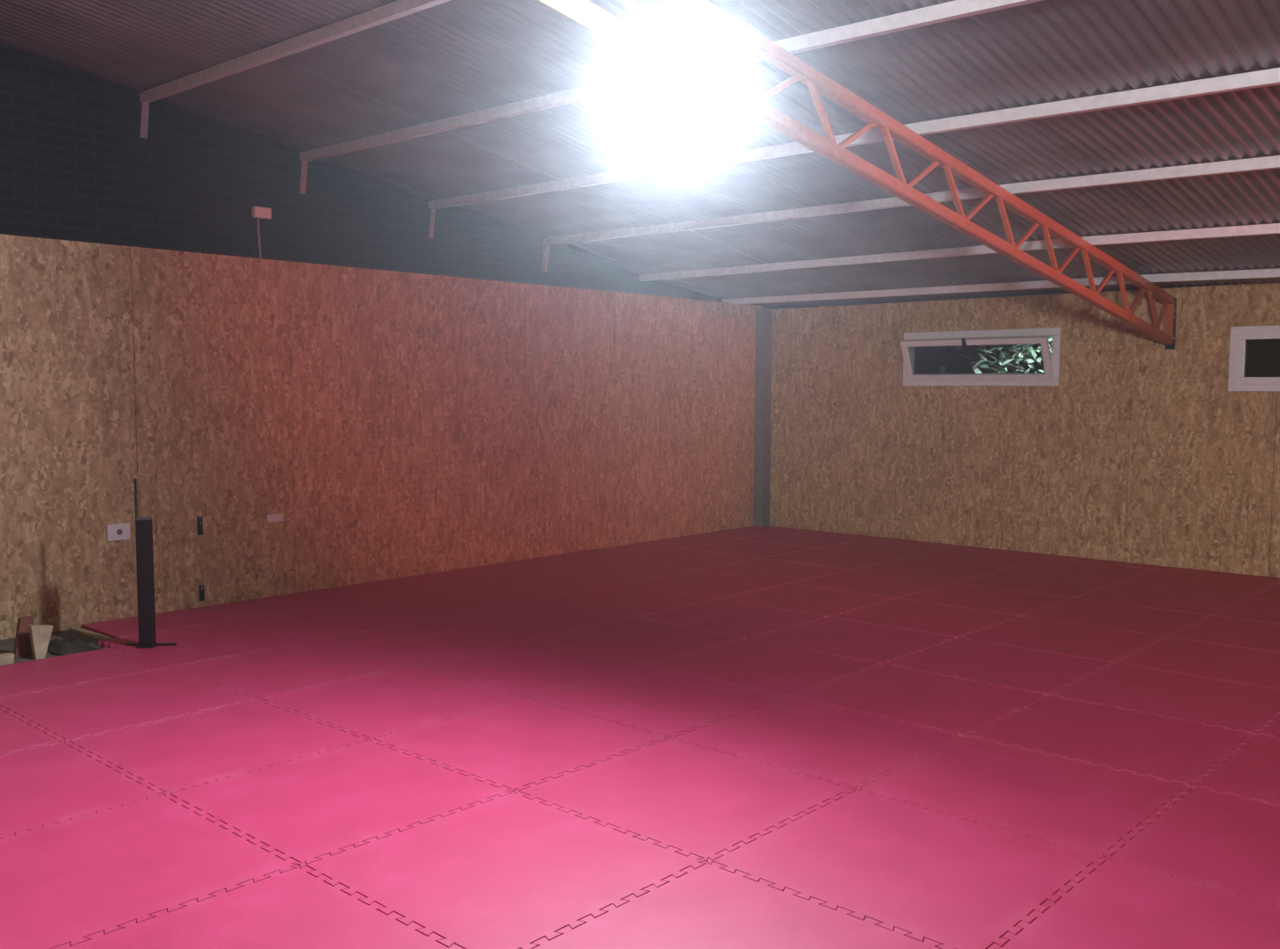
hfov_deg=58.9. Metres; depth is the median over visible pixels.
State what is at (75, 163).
wall
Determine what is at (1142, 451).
wall
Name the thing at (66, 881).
foam mat
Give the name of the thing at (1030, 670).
foam mat
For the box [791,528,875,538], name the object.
foam mat
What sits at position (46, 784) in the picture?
foam mat
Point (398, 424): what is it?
wall
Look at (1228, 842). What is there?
foam mat
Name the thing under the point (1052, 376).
window
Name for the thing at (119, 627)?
foam mat
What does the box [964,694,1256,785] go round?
foam mat
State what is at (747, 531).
foam mat
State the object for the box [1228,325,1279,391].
window
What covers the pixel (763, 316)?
steel column
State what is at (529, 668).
foam mat
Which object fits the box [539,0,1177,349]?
roof truss
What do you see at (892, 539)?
foam mat
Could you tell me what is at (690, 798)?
foam mat
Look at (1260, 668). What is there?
foam mat
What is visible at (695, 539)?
foam mat
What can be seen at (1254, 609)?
foam mat
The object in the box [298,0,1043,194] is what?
ceiling beam
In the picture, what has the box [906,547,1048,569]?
foam mat
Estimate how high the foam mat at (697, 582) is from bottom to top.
0.025 m
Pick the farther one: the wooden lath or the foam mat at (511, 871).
the wooden lath
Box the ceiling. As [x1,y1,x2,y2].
[0,0,1279,309]
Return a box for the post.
[125,478,176,648]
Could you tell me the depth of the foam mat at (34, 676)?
6.50 m
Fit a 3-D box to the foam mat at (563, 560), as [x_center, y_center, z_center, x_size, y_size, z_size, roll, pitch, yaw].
[-0.765,0.825,10.657,0.604,0.025,0.988,4,6,42]
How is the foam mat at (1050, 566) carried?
on the floor
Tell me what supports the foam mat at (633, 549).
on the floor
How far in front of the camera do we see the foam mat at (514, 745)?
5.22 m
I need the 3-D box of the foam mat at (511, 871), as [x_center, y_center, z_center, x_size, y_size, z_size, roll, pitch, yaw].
[-0.467,1.343,3.882,1.023,0.025,0.988,4,6,42]
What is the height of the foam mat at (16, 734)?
0.025 m
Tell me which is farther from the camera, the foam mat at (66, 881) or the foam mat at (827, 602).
the foam mat at (827, 602)
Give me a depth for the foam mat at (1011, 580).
9.51 m
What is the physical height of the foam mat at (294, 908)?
0.025 m
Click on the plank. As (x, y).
(22, 646)
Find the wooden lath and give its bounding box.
[68,626,112,640]
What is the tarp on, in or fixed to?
on the floor
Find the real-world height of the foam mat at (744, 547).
0.025 m
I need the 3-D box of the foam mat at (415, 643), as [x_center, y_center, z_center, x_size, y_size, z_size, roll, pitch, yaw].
[-1.388,1.078,7.318,1.023,0.025,0.988,4,6,42]
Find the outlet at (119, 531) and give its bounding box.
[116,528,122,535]
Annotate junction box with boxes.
[251,206,271,258]
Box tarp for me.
[47,636,101,655]
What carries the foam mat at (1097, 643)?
on the floor
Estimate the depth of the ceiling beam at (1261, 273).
10.79 m
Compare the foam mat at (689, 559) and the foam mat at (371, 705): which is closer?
the foam mat at (371, 705)
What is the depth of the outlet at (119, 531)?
7.90 m
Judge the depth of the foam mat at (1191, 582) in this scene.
9.54 m
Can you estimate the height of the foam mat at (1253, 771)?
0.025 m
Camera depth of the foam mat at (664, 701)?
5.93 m
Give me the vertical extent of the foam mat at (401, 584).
0.025 m
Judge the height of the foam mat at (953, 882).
0.025 m
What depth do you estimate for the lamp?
4.96 m
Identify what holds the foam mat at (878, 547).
on the floor
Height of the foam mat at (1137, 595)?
0.025 m
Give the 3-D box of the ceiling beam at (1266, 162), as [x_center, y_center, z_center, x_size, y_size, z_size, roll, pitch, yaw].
[3.792,-1.778,6.662,12.737,0.320,0.065,4,6,42]
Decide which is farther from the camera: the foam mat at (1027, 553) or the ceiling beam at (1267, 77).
the foam mat at (1027, 553)
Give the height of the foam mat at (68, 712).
0.025 m
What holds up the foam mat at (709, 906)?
on the floor
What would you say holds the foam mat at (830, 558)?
on the floor
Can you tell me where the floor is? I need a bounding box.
[0,629,107,663]
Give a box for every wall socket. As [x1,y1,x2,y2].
[106,522,130,541]
[266,513,283,522]
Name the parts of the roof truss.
post, plate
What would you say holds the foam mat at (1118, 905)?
on the floor
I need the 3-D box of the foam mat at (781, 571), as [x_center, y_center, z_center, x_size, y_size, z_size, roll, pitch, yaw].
[1.208,0.868,10.169,1.023,0.025,0.988,4,6,42]
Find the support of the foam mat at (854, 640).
on the floor
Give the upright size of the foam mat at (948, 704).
0.025 m
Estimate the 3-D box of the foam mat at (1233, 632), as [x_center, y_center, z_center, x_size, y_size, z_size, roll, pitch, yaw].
[4.169,1.081,7.487,1.023,0.025,0.988,4,6,42]
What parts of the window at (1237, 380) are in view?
sash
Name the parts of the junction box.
lid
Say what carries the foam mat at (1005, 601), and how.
on the floor
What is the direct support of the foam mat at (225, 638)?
on the floor
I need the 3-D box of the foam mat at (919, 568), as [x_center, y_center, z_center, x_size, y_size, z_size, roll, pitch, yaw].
[2.598,0.869,10.211,1.023,0.025,0.988,4,6,42]
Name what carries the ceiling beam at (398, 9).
attached to the ceiling
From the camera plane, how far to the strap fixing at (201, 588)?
8.37 m
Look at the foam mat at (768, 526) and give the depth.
13.17 m
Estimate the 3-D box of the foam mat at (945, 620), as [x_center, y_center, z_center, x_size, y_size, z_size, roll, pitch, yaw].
[2.039,1.027,8.116,1.023,0.025,0.988,4,6,42]
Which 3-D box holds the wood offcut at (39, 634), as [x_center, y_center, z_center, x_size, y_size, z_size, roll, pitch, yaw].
[-3.638,1.012,6.885,0.045,0.210,0.127,4,6,42]
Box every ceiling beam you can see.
[138,0,451,138]
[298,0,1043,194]
[427,67,1279,238]
[542,155,1279,271]
[638,223,1279,281]
[722,267,1279,304]
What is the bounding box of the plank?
[13,615,34,658]
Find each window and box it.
[900,327,1061,385]
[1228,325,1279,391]
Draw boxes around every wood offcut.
[0,652,14,665]
[28,624,53,659]
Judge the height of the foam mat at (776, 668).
0.025 m
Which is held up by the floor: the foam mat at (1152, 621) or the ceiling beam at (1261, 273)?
the foam mat at (1152, 621)
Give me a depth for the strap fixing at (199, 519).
8.34 m
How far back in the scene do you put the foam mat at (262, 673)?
6.56 m
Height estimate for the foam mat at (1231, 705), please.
0.025 m
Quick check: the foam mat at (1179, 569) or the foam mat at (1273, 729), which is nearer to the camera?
the foam mat at (1273, 729)
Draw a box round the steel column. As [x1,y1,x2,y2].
[753,307,772,526]
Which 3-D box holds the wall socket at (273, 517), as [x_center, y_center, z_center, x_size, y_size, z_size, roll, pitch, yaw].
[-2.830,0.338,8.785,0.016,0.060,0.142,4,6,42]
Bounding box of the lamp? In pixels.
[632,42,733,147]
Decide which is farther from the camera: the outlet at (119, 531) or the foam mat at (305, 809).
the outlet at (119, 531)
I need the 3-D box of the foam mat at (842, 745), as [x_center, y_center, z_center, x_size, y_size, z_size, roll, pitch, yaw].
[0.832,1.238,5.307,1.023,0.025,0.988,4,6,42]
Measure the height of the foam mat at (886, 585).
0.025 m
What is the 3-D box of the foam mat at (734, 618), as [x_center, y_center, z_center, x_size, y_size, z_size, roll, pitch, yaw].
[0.650,1.027,8.073,1.023,0.025,0.988,4,6,42]
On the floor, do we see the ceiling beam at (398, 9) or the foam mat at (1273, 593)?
the foam mat at (1273, 593)
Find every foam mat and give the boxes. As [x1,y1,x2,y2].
[0,646,169,698]
[0,666,258,741]
[0,705,65,755]
[0,741,164,838]
[0,794,298,948]
[51,865,463,948]
[65,699,368,796]
[81,607,237,637]
[98,618,314,667]
[165,738,512,867]
[170,639,409,700]
[197,590,355,618]
[259,665,523,738]
[300,790,705,948]
[313,575,455,600]
[317,617,531,665]
[369,697,667,791]
[411,638,647,697]
[498,552,614,570]
[513,737,854,861]
[526,665,788,737]
[531,860,941,948]
[572,542,679,558]
[616,548,759,570]
[624,570,788,599]
[634,599,827,638]
[638,534,737,548]
[648,638,882,695]
[670,695,964,788]
[685,538,815,557]
[697,557,848,583]
[699,526,789,538]
[707,788,1105,948]
[718,583,896,616]
[739,530,865,548]
[747,616,958,663]
[749,525,798,530]
[761,548,904,569]
[788,663,1048,735]
[790,569,953,598]
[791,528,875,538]
[817,538,951,557]
[828,598,1019,637]
[852,557,1004,582]
[855,735,1192,857]
[867,536,961,547]
[882,637,1114,694]
[896,582,1072,615]
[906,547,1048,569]
[952,545,1054,557]
[955,569,1118,597]
[958,615,1167,662]
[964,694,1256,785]
[987,857,1279,948]
[1006,557,1156,582]
[1020,597,1211,636]
[1048,555,1165,569]
[1048,662,1279,732]
[1073,582,1249,614]
[1104,785,1279,904]
[1113,636,1279,689]
[1117,569,1279,597]
[1156,565,1279,581]
[1166,614,1279,651]
[1190,733,1279,806]
[1210,597,1279,623]
[1247,581,1279,600]
[1253,710,1279,738]
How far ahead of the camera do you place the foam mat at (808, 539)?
12.24 m
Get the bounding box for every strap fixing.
[196,515,202,535]
[198,585,204,600]
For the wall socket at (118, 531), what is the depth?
7.89 m
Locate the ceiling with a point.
(452, 58)
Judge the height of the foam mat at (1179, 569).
0.025 m
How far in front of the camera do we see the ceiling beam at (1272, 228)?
9.49 m
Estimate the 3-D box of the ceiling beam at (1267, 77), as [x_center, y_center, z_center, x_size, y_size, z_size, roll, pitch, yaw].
[2.878,-1.889,5.644,12.737,0.320,0.065,4,6,42]
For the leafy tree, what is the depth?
13.31 m
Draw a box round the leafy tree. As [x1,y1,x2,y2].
[939,335,1052,373]
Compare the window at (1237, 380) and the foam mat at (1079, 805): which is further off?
the window at (1237, 380)
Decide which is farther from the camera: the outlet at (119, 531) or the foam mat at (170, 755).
the outlet at (119, 531)
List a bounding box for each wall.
[0,43,722,302]
[0,233,762,639]
[769,282,1279,578]
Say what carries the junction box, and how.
attached to the wall at (75, 163)
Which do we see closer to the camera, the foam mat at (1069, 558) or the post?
the post
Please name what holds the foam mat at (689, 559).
on the floor
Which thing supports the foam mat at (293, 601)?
on the floor
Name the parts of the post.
rod, plate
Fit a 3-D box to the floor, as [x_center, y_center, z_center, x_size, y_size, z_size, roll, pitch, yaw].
[1.593,1.376,4.481,13.150,0.120,13.485,4,6,42]
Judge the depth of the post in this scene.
7.04 m

